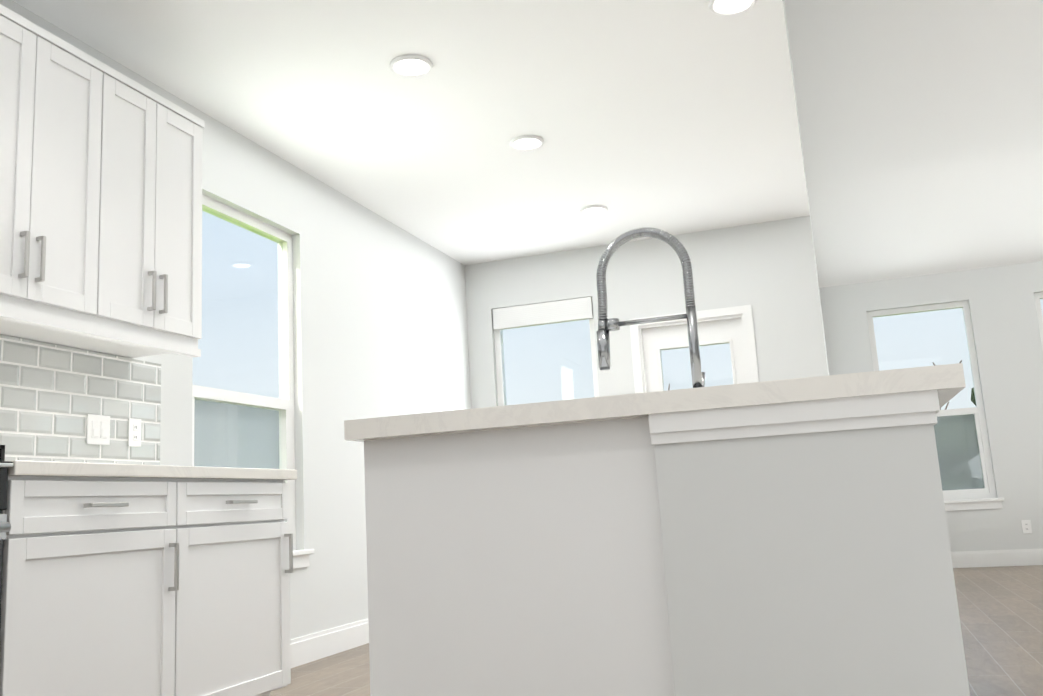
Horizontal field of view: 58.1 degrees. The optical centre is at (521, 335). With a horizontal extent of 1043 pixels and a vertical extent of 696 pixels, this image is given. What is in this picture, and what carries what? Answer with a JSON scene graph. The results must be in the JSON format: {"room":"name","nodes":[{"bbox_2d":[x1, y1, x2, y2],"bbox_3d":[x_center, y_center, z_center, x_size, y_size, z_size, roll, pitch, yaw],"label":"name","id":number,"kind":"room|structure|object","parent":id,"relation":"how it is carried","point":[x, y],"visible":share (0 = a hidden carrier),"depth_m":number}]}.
{"room":"kitchen","nodes":[
{"label":"kitchen","id":0,"kind":"room"},
{"bbox_2d":[0,0,471,639],"bbox_3d":[-1.944,0.050,3.120,0.120,2.700,9.540,-7,-11,18],"label":"wall","id":1,"kind":"structure","parent":0,"point":[390,318],"depth_m":5.44},
{"bbox_2d":[0,4,119,343],"bbox_3d":[-1.762,-0.541,3.120,0.346,0.980,0.724,-7,-11,18],"label":"upper cabinet","id":2,"kind":"object","parent":1,"relation":"attached to","point":[60,104],"depth_m":3.17},
{"bbox_2d":[86,414,109,444],"bbox_3d":[-1.649,0.366,3.663,0.012,0.115,0.118,-7,-11,18],"label":"light switch","id":3,"kind":"object","parent":1,"relation":"attached to","point":[98,429],"visible":1,"depth_m":3.66},
{"bbox_2d":[40,73,204,363],"bbox_3d":[-1.583,-0.457,3.639,0.346,0.980,0.631,-7,-11,18],"label":"upper cabinet","id":4,"kind":"object","parent":1,"relation":"attached to","point":[159,270],"depth_m":3.63},
{"bbox_2d":[128,418,140,446],"bbox_3d":[-1.586,0.396,3.850,0.009,0.115,0.072,-7,-11,18],"label":"outlet","id":5,"kind":"object","parent":1,"relation":"attached to","point":[134,432],"visible":1,"depth_m":3.84},
{"bbox_2d":[192,194,313,568],"bbox_3d":[-1.381,0.257,4.701,0.145,1.825,1.010,-7,-11,18],"label":"window","id":6,"kind":"structure","parent":1,"relation":"in","point":[230,428],"depth_m":4.86},
{"bbox_2d":[290,619,368,667],"bbox_3d":[-0.873,1.741,5.580,0.016,0.135,3.500,-7,-11,18],"label":"baseboard","id":7,"kind":"structure","parent":1,"relation":"attached to","point":[317,646],"depth_m":5.06},
{"bbox_2d":[12,0,809,264],"bbox_3d":[0.500,-1.620,2.548,5.460,0.100,9.540,-7,-11,18],"label":"ceiling","id":8,"kind":"structure","parent":0,"point":[674,117],"depth_m":4.63},
{"bbox_2d":[389,55,432,76],"bbox_3d":[-0.492,-1.207,4.193,0.194,0.024,0.194,-7,-11,18],"label":"recessed light","id":9,"kind":"object","parent":8,"relation":"in","point":[411,65],"visible":0.98,"depth_m":4.19},
{"bbox_2d":[509,135,543,150],"bbox_3d":[0.029,-1.062,5.156,0.194,0.024,0.194,-7,-11,18],"label":"recessed light","id":10,"kind":"object","parent":8,"relation":"in","point":[525,142],"visible":1,"depth_m":5.15},
{"bbox_2d":[580,205,607,215],"bbox_3d":[0.495,-0.859,6.418,0.194,0.024,0.194,-7,-11,18],"label":"recessed light","id":11,"kind":"object","parent":8,"relation":"in","point":[593,210],"visible":1,"depth_m":6.42},
{"bbox_2d":[708,0,756,15],"bbox_3d":[0.856,-1.355,3.806,0.194,0.024,0.194,-7,-11,18],"label":"recessed light","id":12,"kind":"object","parent":8,"relation":"in","point":[727,4],"visible":1,"depth_m":3.84},
{"bbox_2d":[468,222,783,408],"bbox_3d":[0.878,0.611,7.097,2.580,2.700,0.120,-7,-11,18],"label":"wall","id":13,"kind":"structure","parent":0,"point":[732,266],"depth_m":7.17},
{"bbox_2d":[493,297,598,405],"bbox_3d":[0.216,0.637,7.299,0.930,1.825,0.150,-7,-11,18],"label":"nook window","id":14,"kind":"structure","parent":13,"relation":"in","point":[561,311],"depth_m":7.42},
{"bbox_2d":[629,305,758,392],"bbox_3d":[1.329,0.856,6.883,0.910,2.090,0.155,-7,-11,18],"label":"patio door","id":15,"kind":"structure","parent":13,"relation":"in","point":[733,327],"depth_m":7.02},
{"bbox_2d":[270,565,1042,695],"bbox_3d":[3.004,1.041,2.410,9.690,0.060,11.700,-7,-11,18],"label":"floor","id":16,"kind":"structure","parent":0,"point":[1000,608],"depth_m":4.54},
{"bbox_2d":[0,445,12,622],"bbox_3d":[-1.740,0.616,2.166,0.688,1.225,0.776,-7,-11,18],"label":"gas range","id":17,"kind":"object","parent":16,"relation":"on","point":[5,526],"visible":1,"depth_m":2.46},
{"bbox_2d":[0,468,195,695],"bbox_3d":[-1.522,0.899,2.855,0.646,0.890,0.728,-7,-11,18],"label":"base cabinet","id":18,"kind":"object","parent":16,"relation":"on","point":[133,571],"depth_m":2.75},
{"bbox_2d":[5,460,296,479],"bbox_3d":[-1.436,0.490,3.239,0.661,0.040,1.377,-7,-11,18],"label":"countertop","id":19,"kind":"structure","parent":18,"relation":"on","point":[23,467],"depth_m":3.00},
{"bbox_2d":[196,480,292,695],"bbox_3d":[-1.326,0.991,3.423,0.646,0.890,0.731,-7,-11,18],"label":"base cabinet","id":20,"kind":"object","parent":16,"relation":"on","point":[244,542],"depth_m":3.39},
{"bbox_2d":[344,379,969,695],"bbox_3d":[0.531,0.747,2.657,1.133,0.885,2.132,-7,-11,18],"label":"kitchen island","id":21,"kind":"object","parent":16,"relation":"on","point":[788,537],"depth_m":1.69},
{"bbox_2d":[344,363,965,430],"bbox_3d":[0.274,0.170,1.989,1.158,0.040,0.548,-7,-11,18],"label":"island countertop","id":22,"kind":"structure","parent":21,"relation":"on","point":[954,373],"depth_m":1.70},
{"bbox_2d":[596,227,704,386],"bbox_3d":[0.366,-0.024,2.676,0.305,0.576,0.096,-7,-11,18],"label":"faucet","id":23,"kind":"object","parent":22,"relation":"on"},
{"bbox_2d":[768,0,831,379],"bbox_3d":[1.810,-0.743,6.058,0.100,4.883,6.190,-7,-11,18],"label":"wall","id":24,"kind":"structure","parent":0,"point":[799,302],"depth_m":6.79},
{"bbox_2d":[785,0,1042,287],"bbox_3d":[3.924,-2.187,5.563,4.720,2.264,6.190,-7,-11,18],"label":"ceiling","id":25,"kind":"structure","parent":0,"point":[921,126],"depth_m":7.49},
{"bbox_2d":[820,261,1042,551],"bbox_3d":[5.017,0.526,7.995,4.470,2.720,0.120,-7,-11,18],"label":"wall","id":26,"kind":"structure","parent":0,"point":[1003,313],"depth_m":8.25},
{"bbox_2d":[866,301,1003,510],"bbox_3d":[3.666,0.632,8.422,0.960,1.845,0.150,-7,-11,18],"label":"living room window","id":27,"kind":"structure","parent":26,"relation":"in","point":[965,461],"depth_m":8.34},
{"bbox_2d":[951,548,1042,567],"bbox_3d":[5.064,1.785,7.702,4.480,0.135,0.016,-7,-11,18],"label":"baseboard","id":28,"kind":"structure","parent":26,"relation":"attached to","point":[1017,557],"depth_m":8.02},
{"bbox_2d":[1021,520,1031,533],"bbox_3d":[4.304,1.625,7.993,0.072,0.115,0.009,-7,-11,18],"label":"outlet","id":29,"kind":"object","parent":26,"relation":"attached to","point":[1026,527],"visible":1,"depth_m":7.99},
{"bbox_2d":[1034,292,1042,348],"bbox_3d":[4.989,0.478,7.991,0.980,1.845,0.150,-7,-11,18],"label":"living room window","id":30,"kind":"structure","parent":26,"relation":"in","point":[1038,297],"depth_m":8.26},
{"bbox_3d":[9.569,3.448,17.167,130.000,0.060,100.000,-7,-11,18],"label":"lawn","id":31,"kind":"structure","parent":0,"visible":0},
{"bbox_2d":[668,361,975,409],"bbox_3d":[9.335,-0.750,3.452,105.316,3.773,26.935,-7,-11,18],"label":"tree","id":32,"kind":"object","parent":31,"relation":"on","point":[973,395],"depth_m":14.41}
]}

